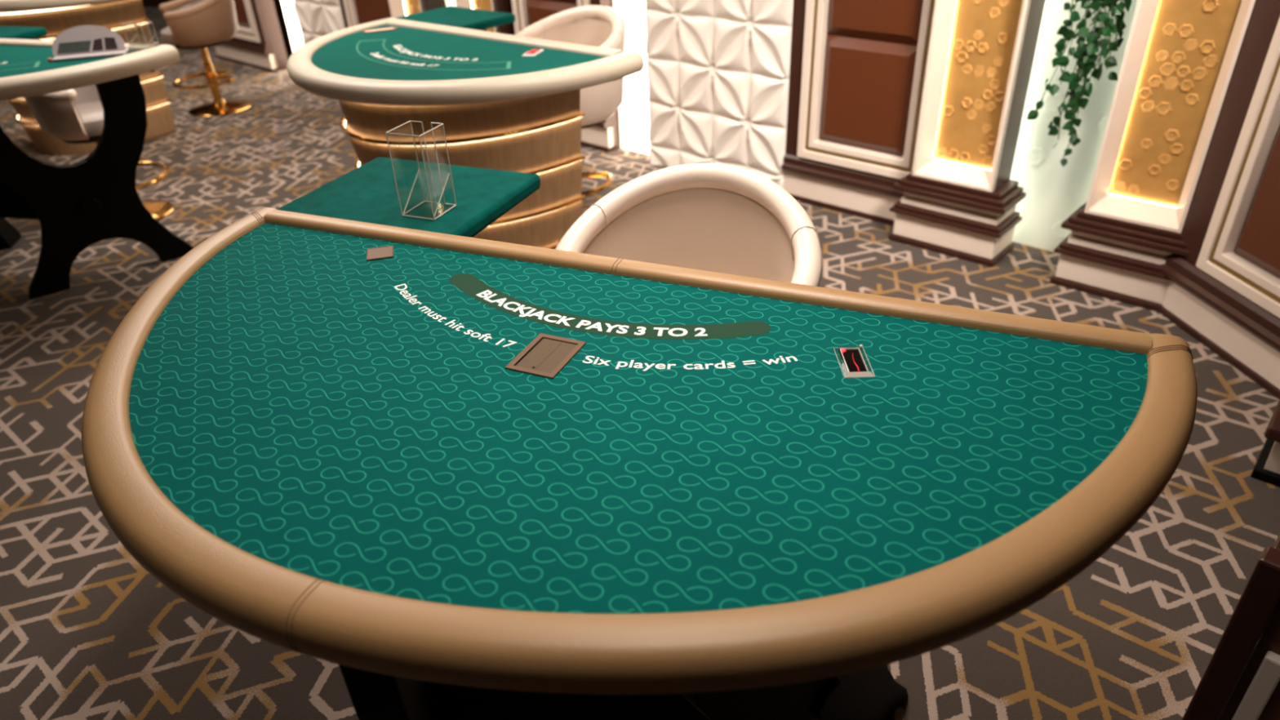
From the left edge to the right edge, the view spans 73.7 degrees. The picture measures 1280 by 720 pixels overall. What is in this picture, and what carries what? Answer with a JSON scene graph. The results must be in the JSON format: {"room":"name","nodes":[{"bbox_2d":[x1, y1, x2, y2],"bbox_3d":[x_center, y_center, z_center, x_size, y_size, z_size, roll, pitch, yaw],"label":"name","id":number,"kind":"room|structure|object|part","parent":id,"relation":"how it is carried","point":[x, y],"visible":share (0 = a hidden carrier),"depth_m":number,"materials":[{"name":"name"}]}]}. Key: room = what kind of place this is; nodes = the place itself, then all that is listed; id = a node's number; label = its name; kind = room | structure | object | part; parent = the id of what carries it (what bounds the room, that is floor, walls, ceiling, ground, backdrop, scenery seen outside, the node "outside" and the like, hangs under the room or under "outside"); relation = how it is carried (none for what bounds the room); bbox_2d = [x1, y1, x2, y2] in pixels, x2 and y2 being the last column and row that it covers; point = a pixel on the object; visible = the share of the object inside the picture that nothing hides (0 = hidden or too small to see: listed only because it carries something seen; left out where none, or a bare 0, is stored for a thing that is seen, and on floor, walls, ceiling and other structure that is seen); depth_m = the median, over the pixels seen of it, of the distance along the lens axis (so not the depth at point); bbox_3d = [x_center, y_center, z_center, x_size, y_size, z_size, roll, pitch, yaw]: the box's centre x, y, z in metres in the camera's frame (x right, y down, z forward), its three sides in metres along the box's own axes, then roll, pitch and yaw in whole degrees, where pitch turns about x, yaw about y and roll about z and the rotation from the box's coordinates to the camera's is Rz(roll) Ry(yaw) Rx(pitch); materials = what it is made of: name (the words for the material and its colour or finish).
{"room":"games hall","nodes":[
{"label":"games hall","id":0,"kind":"room"},
{"bbox_2d":[142,0,173,7],"bbox_3d":[-3.771,-5.872,10.142,16.800,2.900,0.200,-3,32,0],"label":"wall","id":1,"kind":"structure","parent":0,"point":[146,3],"depth_m":10.80,"materials":[{"name":"brown paint"}]},
{"bbox_2d":[273,0,446,58],"bbox_3d":[-1.060,-3.064,5.453,9.100,2.900,0.101,24,40,35],"label":"wall","id":2,"kind":"structure","parent":0,"point":[277,3],"depth_m":7.72,"materials":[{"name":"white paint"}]},
{"bbox_2d":[444,0,456,6],"bbox_3d":[-1.171,-3.022,5.394,0.590,2.900,0.136,24,40,35],"label":"lit niche","id":3,"kind":"object","parent":2,"relation":"attached to","point":[448,2],"visible":0.02,"depth_m":5.93,"materials":[{"name":"white paint"}]},
{"bbox_2d":[1009,0,1137,251],"bbox_3d":[1.781,-1.728,3.108,0.577,2.900,0.136,24,40,35],"label":"lit niche","id":4,"kind":"object","parent":2,"relation":"attached to","point":[1054,192],"visible":0.4,"depth_m":3.64,"materials":[{"name":"white paint"}]},
{"bbox_2d":[1026,0,1131,166],"bbox_3d":[1.667,-1.831,2.861,0.292,2.456,0.184,24,40,35],"label":"trailing vine","id":5,"kind":"object","parent":4,"relation":"hanging from","point":[1085,53],"visible":1,"depth_m":3.26,"materials":[{"name":"green plant"}]},
{"bbox_3d":[1.628,-1.313,3.228,0.095,0.761,0.033,24,40,35],"label":"stem","id":6,"kind":"part","parent":5,"relation":"part of","materials":[{"name":"green plant"}]},
{"bbox_3d":[1.660,-1.383,3.131,0.114,0.541,0.033,24,40,35],"label":"stem","id":7,"kind":"part","parent":5,"relation":"part of","materials":[{"name":"green plant"}]},
{"bbox_3d":[1.680,-1.264,3.250,0.027,0.870,0.051,-15,34,-18],"label":"stem","id":8,"kind":"part","parent":5,"relation":"part of","materials":[{"name":"green plant"}]},
{"bbox_3d":[1.682,-1.331,3.141,0.123,0.640,0.033,24,40,35],"label":"stem","id":9,"kind":"part","parent":5,"relation":"part of","materials":[{"name":"green plant"}]},
{"bbox_3d":[1.743,-1.297,3.233,0.148,0.801,0.033,24,40,35],"label":"stem","id":10,"kind":"part","parent":5,"relation":"part of","materials":[{"name":"green plant"}]},
{"bbox_3d":[1.742,-1.221,3.253,0.058,0.950,0.033,24,40,35],"label":"stem","id":11,"kind":"part","parent":5,"relation":"part of","materials":[{"name":"green plant"}]},
{"bbox_3d":[1.712,-1.245,3.171,0.060,0.820,0.033,24,40,35],"label":"stem","id":12,"kind":"part","parent":5,"relation":"part of","materials":[{"name":"green plant"}]},
{"bbox_3d":[1.760,-1.317,3.188,0.030,0.721,0.066,-13,33,-16],"label":"stem","id":13,"kind":"part","parent":5,"relation":"part of","materials":[{"name":"green plant"}]},
{"bbox_3d":[1.724,-1.352,3.104,0.080,0.571,0.033,24,40,35],"label":"stem","id":14,"kind":"part","parent":5,"relation":"part of","materials":[{"name":"green plant"}]},
{"bbox_3d":[1.765,-1.341,3.131,0.051,0.621,0.033,24,40,35],"label":"stem","id":15,"kind":"part","parent":5,"relation":"part of","materials":[{"name":"green plant"}]},
{"bbox_3d":[1.736,-1.381,3.056,0.063,0.471,0.030,13,35,24],"label":"stem","id":16,"kind":"part","parent":5,"relation":"part of","materials":[{"name":"green plant"}]},
{"bbox_2d":[0,6,1279,719],"bbox_3d":[-3.539,-0.781,4.717,17.000,0.001,15.000,-3,32,0],"label":"floor","id":17,"kind":"structure","parent":0,"point":[87,633],"depth_m":2.44,"materials":[{"name":"carpet"}]},
{"bbox_2d":[0,0,176,155],"bbox_3d":[-3.852,-1.906,5.598,1.594,0.998,0.907,9,34,19],"label":"table","id":18,"kind":"object","parent":17,"relation":"on","point":[56,16],"visible":0.33,"depth_m":5.47,"materials":[{"name":"gold metal"}]},
{"bbox_3d":[-3.870,-2.292,5.356,1.594,0.076,0.907,9,34,19],"label":"curved rail","id":19,"kind":"part","parent":18,"relation":"part of","materials":[{"name":"beige leather"}]},
{"bbox_3d":[-3.858,-2.123,5.475,1.114,0.017,0.733,9,34,19],"label":"gold trim","id":20,"kind":"part","parent":18,"relation":"part of","materials":[{"name":"brown metal"}]},
{"bbox_3d":[-3.837,-1.837,5.676,1.052,0.017,0.693,9,34,19],"label":"gold trim","id":21,"kind":"part","parent":18,"relation":"part of","materials":[{"name":"brown metal"}]},
{"bbox_3d":[-3.827,-1.694,5.777,1.022,0.017,0.673,9,34,19],"label":"gold trim","id":22,"kind":"part","parent":18,"relation":"part of","materials":[{"name":"brown"}]},
{"bbox_2d":[0,26,193,299],"bbox_3d":[-2.788,-0.869,3.861,1.594,0.998,1.242,8,34,17],"label":"table","id":23,"kind":"object","parent":17,"relation":"on","point":[77,206],"visible":0.99,"depth_m":3.79,"materials":[{"name":"black metal"}]},
{"bbox_3d":[-3.209,-0.840,3.949,0.058,0.888,0.740,-9,33,-10],"label":"leg","id":24,"kind":"part","parent":23,"relation":"part of","materials":[{"name":"black paint"}]},
{"bbox_2d":[0,26,47,39],"bbox_3d":[-3.179,-1.529,4.133,0.517,0.098,0.514,-3,32,0],"label":"tray","id":25,"kind":"object","parent":23,"relation":"on","point":[6,32],"depth_m":4.14,"materials":[{"name":"green fabric"}]},
{"bbox_3d":[-2.723,-1.381,3.831,1.408,0.102,0.075,8,34,17],"label":"straight rail","id":26,"kind":"part","parent":23,"relation":"part of","materials":[{"name":"beige leather"}]},
{"bbox_2d":[47,25,128,62],"bbox_3d":[-2.280,-1.305,3.505,0.290,0.112,0.108,-10,33,-12],"label":"sign","id":27,"kind":"object","parent":23,"relation":"on","point":[82,42],"visible":0.97,"depth_m":3.52,"materials":[{"name":"grey plastic"}]},
{"bbox_2d":[92,38,102,50],"bbox_3d":[-2.245,-1.305,3.530,0.044,0.043,0.024,-10,33,-12],"label":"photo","id":28,"kind":"object","parent":27,"relation":"on","point":[97,43],"depth_m":3.53},
{"bbox_2d":[104,37,117,49],"bbox_3d":[-2.196,-1.315,3.541,0.046,0.045,0.025,-10,33,-12],"label":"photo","id":29,"kind":"object","parent":27,"relation":"on","point":[110,43],"depth_m":3.54},
{"bbox_3d":[-2.857,-1.173,3.490,1.594,0.076,0.917,8,34,17],"label":"curved rail","id":30,"kind":"part","parent":23,"relation":"part of","materials":[{"name":"beige leather"}]},
{"bbox_2d":[121,21,159,46],"bbox_3d":[-2.100,-1.372,3.591,0.103,0.086,0.063,8,34,17],"label":"holder","id":31,"kind":"object","parent":23,"relation":"on","point":[147,23],"visible":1,"depth_m":3.60,"materials":[{"name":"clear plastic"}]},
{"bbox_2d":[24,84,173,220],"bbox_3d":[-2.802,-1.142,4.449,0.538,0.840,0.510,8,34,17],"label":"stool","id":32,"kind":"object","parent":17,"relation":"on","point":[73,116],"visible":0.3,"depth_m":4.23,"materials":[{"name":"leather"}]},
{"bbox_3d":[-2.752,-1.280,4.119,0.062,0.062,0.062,8,34,17],"label":"arm","id":33,"kind":"part","parent":32,"relation":"part of","materials":[{"name":"leather"}]},
{"bbox_3d":[-2.819,-1.244,4.390,0.416,0.096,0.416,8,34,17],"label":"seat","id":34,"kind":"part","parent":32,"relation":"part of","materials":[{"name":"beige leather"}]},
{"bbox_2d":[159,0,251,116],"bbox_3d":[-3.203,-2.289,6.294,0.578,0.860,0.610,-18,35,-23],"label":"stool","id":35,"kind":"object","parent":17,"relation":"on","point":[202,24],"visible":1,"depth_m":6.11,"materials":[{"name":"brown leather"}]},
{"bbox_3d":[-3.478,-2.568,6.234,0.062,0.062,0.062,-18,35,-23],"label":"arm","id":36,"kind":"part","parent":35,"relation":"part of","materials":[{"name":"brown leather"}]},
{"bbox_3d":[-3.222,-2.393,6.220,0.496,0.096,0.496,-18,35,-23],"label":"seat","id":37,"kind":"part","parent":35,"relation":"part of","materials":[{"name":"beige leather"}]},
{"bbox_2d":[214,0,288,72],"bbox_3d":[-3.616,-3.948,7.053,1.050,2.900,0.190,24,40,35],"label":"wall panel","id":38,"kind":"object","parent":17,"relation":"on","point":[258,42],"visible":0.68,"depth_m":7.43,"materials":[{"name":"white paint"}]},
{"bbox_3d":[-3.629,-3.198,7.487,0.732,0.501,0.033,24,40,35],"label":"raised panel","id":39,"kind":"part","parent":38,"relation":"part of","materials":[{"name":"brown paint"}]},
{"bbox_3d":[-3.670,-3.988,6.988,0.800,2.440,0.048,24,40,35],"label":"moulding","id":40,"kind":"part","parent":38,"relation":"part of","materials":[{"name":"beige paint"}]},
{"bbox_3d":[-3.671,-3.987,6.987,0.920,2.560,0.052,24,40,35],"label":"moulding","id":41,"kind":"part","parent":38,"relation":"part of","materials":[{"name":"beige paint"}]},
{"bbox_3d":[-3.608,-2.857,7.682,1.050,0.092,0.070,24,40,35],"label":"cap moulding","id":42,"kind":"part","parent":38,"relation":"part of","materials":[{"name":"brown paint"}]},
{"bbox_2d":[280,0,345,52],"bbox_3d":[-2.709,-3.641,6.496,1.151,2.900,0.194,24,40,35],"label":"wall panel","id":43,"kind":"object","parent":17,"relation":"on","point":[307,20],"visible":0.34,"depth_m":6.91,"materials":[{"name":"white paint"}]},
{"bbox_2d":[339,0,391,28],"bbox_3d":[-1.995,-3.329,5.945,0.800,2.900,0.190,24,40,35],"label":"wall panel","id":44,"kind":"object","parent":17,"relation":"on","point":[354,12],"visible":0.02,"depth_m":6.40,"materials":[{"name":"brown paint"}]},
{"bbox_3d":[-2.008,-3.350,5.846,0.720,2.560,0.052,24,40,35],"label":"moulding","id":45,"kind":"part","parent":44,"relation":"part of","materials":[{"name":"beige paint"}]},
{"bbox_3d":[-2.007,-3.351,5.848,0.600,2.440,0.048,24,40,35],"label":"moulding","id":46,"kind":"part","parent":44,"relation":"part of","materials":[{"name":"beige paint"}]},
{"bbox_3d":[-1.967,-2.561,6.347,0.532,0.501,0.033,24,40,35],"label":"raised panel","id":47,"kind":"part","parent":44,"relation":"part of","materials":[{"name":"brown paint"}]},
{"bbox_2d":[388,0,445,17],"bbox_3d":[-1.579,-3.061,5.485,0.524,2.900,0.252,24,40,35],"label":"pillar","id":48,"kind":"structure","parent":17,"relation":"on","point":[398,8],"depth_m":5.94,"materials":[{"name":"brown paint"}]},
{"bbox_2d":[286,5,644,248],"bbox_3d":[-0.723,-0.851,3.682,1.566,0.998,1.284,21,39,33],"label":"table","id":49,"kind":"object","parent":17,"relation":"on","point":[499,107],"visible":0.72,"depth_m":3.21,"materials":[{"name":"gold metal"}]},
{"bbox_2d":[361,26,398,33],"bbox_3d":[-1.148,-1.459,3.774,0.150,0.004,0.060,-15,34,-18],"label":"plate","id":50,"kind":"object","parent":49,"relation":"on","point":[383,29],"visible":1,"depth_m":3.77,"materials":[{"name":"beige"}]},
{"bbox_2d":[395,5,515,31],"bbox_3d":[-0.890,-1.575,4.040,0.607,0.098,0.599,-3,32,0],"label":"tray","id":51,"kind":"object","parent":49,"relation":"on","point":[455,16],"depth_m":3.96,"materials":[{"name":"green fabric"}]},
{"bbox_3d":[-0.836,-0.976,3.420,1.033,0.017,0.688,21,39,33],"label":"gold trim","id":52,"kind":"part","parent":49,"relation":"part of","materials":[{"name":"brown metal"}]},
{"bbox_3d":[-0.855,-1.143,3.298,1.534,0.076,0.875,21,39,33],"label":"curved rail","id":53,"kind":"part","parent":49,"relation":"part of","materials":[{"name":"beige leather"}]},
{"bbox_3d":[-0.823,-0.832,3.519,1.005,0.017,0.669,21,39,33],"label":"gold trim","id":54,"kind":"part","parent":49,"relation":"part of","materials":[{"name":"brown metal"}]},
{"bbox_3d":[-0.605,-1.309,3.562,1.352,0.102,0.075,21,39,33],"label":"straight rail","id":55,"kind":"part","parent":49,"relation":"part of","materials":[{"name":"beige leather"}]},
{"bbox_2d":[522,48,544,56],"bbox_3d":[-0.410,-1.181,3.271,0.052,0.009,0.104,7,33,15],"label":"card reader","id":56,"kind":"object","parent":49,"relation":"on","point":[532,52],"visible":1,"depth_m":3.26,"materials":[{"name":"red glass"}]},
{"bbox_3d":[-0.810,-0.687,3.617,0.976,0.017,0.650,21,39,33],"label":"gold trim","id":57,"kind":"part","parent":49,"relation":"part of","materials":[{"name":"brown metal"}]},
{"bbox_3d":[-0.798,-0.543,3.716,0.948,0.017,0.631,21,39,33],"label":"gold trim","id":58,"kind":"part","parent":49,"relation":"part of","materials":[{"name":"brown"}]},
{"bbox_2d":[455,0,515,35],"bbox_3d":[-1.011,-2.812,5.045,0.524,2.900,0.252,24,40,35],"label":"pillar","id":59,"kind":"structure","parent":17,"relation":"on","point":[500,6],"depth_m":5.40,"materials":[{"name":"brown paint"}]},
{"bbox_2d":[511,0,620,151],"bbox_3d":[-0.482,-2.666,4.773,0.750,2.900,0.190,24,40,35],"label":"wall panel","id":60,"kind":"object","parent":17,"relation":"on","point":[605,135],"visible":0.2,"depth_m":5.24,"materials":[{"name":"brown paint"}]},
{"bbox_3d":[-0.554,-2.714,4.723,0.550,2.440,0.048,24,40,35],"label":"moulding","id":61,"kind":"part","parent":60,"relation":"part of","materials":[{"name":"beige paint"}]},
{"bbox_3d":[-0.555,-2.713,4.721,0.670,2.560,0.052,24,40,35],"label":"moulding","id":62,"kind":"part","parent":60,"relation":"part of","materials":[{"name":"beige paint"}]},
{"bbox_3d":[-0.514,-1.924,5.222,0.482,0.501,0.033,24,40,35],"label":"raised panel","id":63,"kind":"part","parent":60,"relation":"part of","materials":[{"name":"brown paint"}]},
{"bbox_3d":[-0.559,-2.928,4.595,0.482,1.862,0.033,24,40,35],"label":"raised panel","id":64,"kind":"part","parent":60,"relation":"part of","materials":[{"name":"brown paint"}]},
{"bbox_3d":[-0.474,-1.575,5.402,0.750,0.092,0.070,24,40,35],"label":"cap moulding","id":65,"kind":"part","parent":60,"relation":"part of","materials":[{"name":"brown paint"}]},
{"bbox_2d":[515,4,626,213],"bbox_3d":[-0.340,-1.124,4.089,0.610,1.000,0.578,25,41,36],"label":"stool","id":66,"kind":"object","parent":17,"relation":"on","point":[594,25],"visible":0.43,"depth_m":3.99,"materials":[{"name":"leather"}]},
{"bbox_2d":[81,156,1197,719],"bbox_3d":[-0.091,0.356,1.704,1.890,0.998,1.370,10,34,20],"label":"table","id":67,"kind":"object","parent":17,"relation":"on","point":[327,452],"depth_m":1.17,"materials":[{"name":"fabric"}]},
{"bbox_2d":[366,245,393,261],"bbox_3d":[-0.531,-0.218,1.744,0.053,0.003,0.056,-9,33,-10],"label":"plate","id":68,"kind":"object","parent":67,"relation":"on","point":[382,252],"visible":1,"depth_m":1.74,"materials":[{"name":"brown"}]},
{"bbox_3d":[-0.429,0.533,1.549,0.058,0.888,0.740,-11,33,-14],"label":"leg","id":69,"kind":"part","parent":67,"relation":"part of","materials":[{"name":"black paint"}]},
{"bbox_2d":[276,156,540,237],"bbox_3d":[-0.551,-0.356,2.066,0.610,0.098,0.597,-3,32,0],"label":"tray","id":70,"kind":"object","parent":67,"relation":"on","point":[367,193],"depth_m":2.01,"materials":[{"name":"green fabric"}]},
{"bbox_2d":[385,120,456,219],"bbox_3d":[-0.481,-0.419,1.888,0.088,0.191,0.091,10,34,20],"label":"holder","id":71,"kind":"object","parent":67,"relation":"on","point":[410,122],"visible":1,"depth_m":1.90,"materials":[{"name":"clear plastic"}]},
{"bbox_3d":[-0.151,-0.008,1.380,0.086,0.003,0.114,11,35,21],"label":"drop slot","id":72,"kind":"part","parent":67,"relation":"part of","materials":[{"name":"brown wood"}]},
{"bbox_3d":[-0.150,-0.007,1.380,0.064,0.002,0.092,11,35,21],"label":"plate","id":73,"kind":"part","parent":67,"relation":"part of","materials":[{"name":"brown metal"}]},
{"bbox_3d":[-0.018,-0.142,1.652,1.760,0.102,0.050,10,34,20],"label":"straight rail","id":74,"kind":"part","parent":67,"relation":"part of","materials":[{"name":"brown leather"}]},
{"bbox_3d":[0.314,0.519,1.519,0.740,0.888,0.058,-28,40,-35],"label":"leg","id":75,"kind":"part","parent":67,"relation":"part of","materials":[{"name":"black paint"}]},
{"bbox_2d":[833,344,875,377],"bbox_3d":[0.333,0.000,1.329,0.047,0.006,0.089,-2,32,1],"label":"card reader","id":76,"kind":"object","parent":67,"relation":"on","point":[853,361],"visible":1,"depth_m":1.32,"materials":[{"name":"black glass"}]},
{"bbox_2d":[555,163,822,286],"bbox_3d":[0.117,0.062,2.178,0.640,0.980,0.593,9,34,18],"label":"stool","id":77,"kind":"object","parent":17,"relation":"on","point":[713,217],"visible":0.34,"depth_m":2.14,"materials":[{"name":"leather"}]},
{"bbox_2d":[613,0,793,188],"bbox_3d":[0.283,-2.329,4.178,1.302,2.900,0.194,24,40,35],"label":"wall panel","id":78,"kind":"object","parent":17,"relation":"on","point":[712,86],"visible":0.88,"depth_m":4.53,"materials":[{"name":"white paint"}]},
{"bbox_2d":[782,0,935,226],"bbox_3d":[1.028,-2.003,3.603,0.745,2.900,0.190,24,40,35],"label":"wall panel","id":79,"kind":"object","parent":17,"relation":"on","point":[858,69],"visible":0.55,"depth_m":4.03,"materials":[{"name":"brown paint"}]},
{"bbox_3d":[1.037,-0.912,4.232,0.745,0.092,0.070,24,40,35],"label":"cap moulding","id":80,"kind":"part","parent":79,"relation":"part of","materials":[{"name":"brown paint"}]},
{"bbox_3d":[1.057,-1.235,4.006,0.477,0.501,0.033,24,40,35],"label":"raised panel","id":81,"kind":"part","parent":79,"relation":"part of","materials":[{"name":"brown paint"}]},
{"bbox_3d":[1.016,-2.025,3.506,0.545,2.440,0.048,24,40,35],"label":"moulding","id":82,"kind":"part","parent":79,"relation":"part of","materials":[{"name":"beige paint"}]},
{"bbox_3d":[1.011,-2.239,3.378,0.477,1.862,0.033,24,40,35],"label":"raised panel","id":83,"kind":"part","parent":79,"relation":"part of","materials":[{"name":"brown paint"}]},
{"bbox_2d":[888,0,1045,266],"bbox_3d":[1.380,-1.764,3.194,0.519,2.900,0.252,24,40,35],"label":"pillar","id":84,"kind":"structure","parent":17,"relation":"on","point":[960,199],"depth_m":3.67,"materials":[{"name":"brown paint"}]},
{"bbox_3d":[1.440,-0.742,3.850,0.439,0.032,0.212,24,40,35],"label":"plinth moulding","id":85,"kind":"part","parent":84,"relation":"part of","materials":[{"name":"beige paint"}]},
{"bbox_3d":[1.394,-0.826,3.760,0.341,0.050,0.085,24,40,35],"label":"splayed sill","id":86,"kind":"part","parent":84,"relation":"part of","materials":[{"name":"beige paint"}]},
{"bbox_3d":[1.440,-0.707,3.869,0.451,0.030,0.218,24,40,35],"label":"plinth moulding","id":87,"kind":"part","parent":84,"relation":"part of","materials":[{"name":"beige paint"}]},
{"bbox_2d":[1049,0,1255,311],"bbox_3d":[1.928,-1.523,2.769,0.502,2.900,0.252,24,40,35],"label":"pillar","id":88,"kind":"structure","parent":17,"relation":"on","point":[1180,58],"depth_m":3.24,"materials":[{"name":"brown paint"}]},
{"bbox_3d":[1.987,-0.467,3.444,0.434,0.030,0.218,24,40,35],"label":"plinth moulding","id":89,"kind":"part","parent":88,"relation":"part of","materials":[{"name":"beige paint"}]},
{"bbox_3d":[1.988,-0.501,3.426,0.422,0.032,0.212,24,40,35],"label":"plinth moulding","id":90,"kind":"part","parent":88,"relation":"part of","materials":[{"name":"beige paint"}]},
{"bbox_3d":[1.942,-0.586,3.335,0.324,0.050,0.085,24,40,35],"label":"splayed sill","id":91,"kind":"part","parent":88,"relation":"part of","materials":[{"name":"beige paint"}]},
{"bbox_2d":[1182,533,1279,719],"bbox_3d":[1.304,0.618,1.433,0.465,0.735,0.565,-29,40,-35],"label":"wooden stand","id":92,"kind":"object","parent":17,"relation":"on","point":[1241,679],"visible":1,"depth_m":1.36,"materials":[{"name":"brown paint"}]},
{"bbox_3d":[1.155,0.748,1.339,0.018,0.485,0.445,-29,40,-35],"label":"pale moulding","id":93,"kind":"part","parent":92,"relation":"part of","materials":[{"name":"beige paint"}]},
{"bbox_3d":[1.107,0.236,1.415,0.375,0.046,0.024,-29,40,-35],"label":"rail","id":94,"kind":"part","parent":92,"relation":"part of","materials":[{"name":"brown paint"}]},
{"bbox_2d":[1250,399,1279,487],"bbox_3d":[2.100,-0.905,1.767,0.520,2.900,0.520,24,40,35],"label":"pillar","id":95,"kind":"structure","parent":17,"relation":"on","point":[1266,468],"depth_m":2.49,"materials":[{"name":"black paint"}]},
{"bbox_2d":[1158,0,1279,399],"bbox_3d":[2.287,-0.615,1.289,0.200,2.900,3.260,-6,32,-6],"label":"wall","id":96,"kind":"structure","parent":0,"point":[1225,295],"depth_m":2.93,"materials":[{"name":"brown paint"}]},
{"bbox_3d":[2.118,-0.103,2.859,0.070,0.092,1.060,-6,32,-6],"label":"cap moulding","id":97,"kind":"part","parent":96,"relation":"part of","materials":[{"name":"brown paint"}]},
{"bbox_3d":[2.089,-1.218,2.136,0.052,2.560,0.830,-6,32,-6],"label":"moulding","id":98,"kind":"part","parent":96,"relation":"part of","materials":[{"name":"beige paint"}]},
{"bbox_3d":[2.091,-1.218,2.136,0.048,2.440,0.710,-6,32,-6],"label":"moulding","id":99,"kind":"part","parent":96,"relation":"part of","materials":[{"name":"beige paint"}]},
{"bbox_3d":[2.134,-0.426,2.632,0.033,0.501,0.642,-6,32,-6],"label":"raised panel","id":100,"kind":"part","parent":96,"relation":"part of","materials":[{"name":"brown paint"}]}
]}

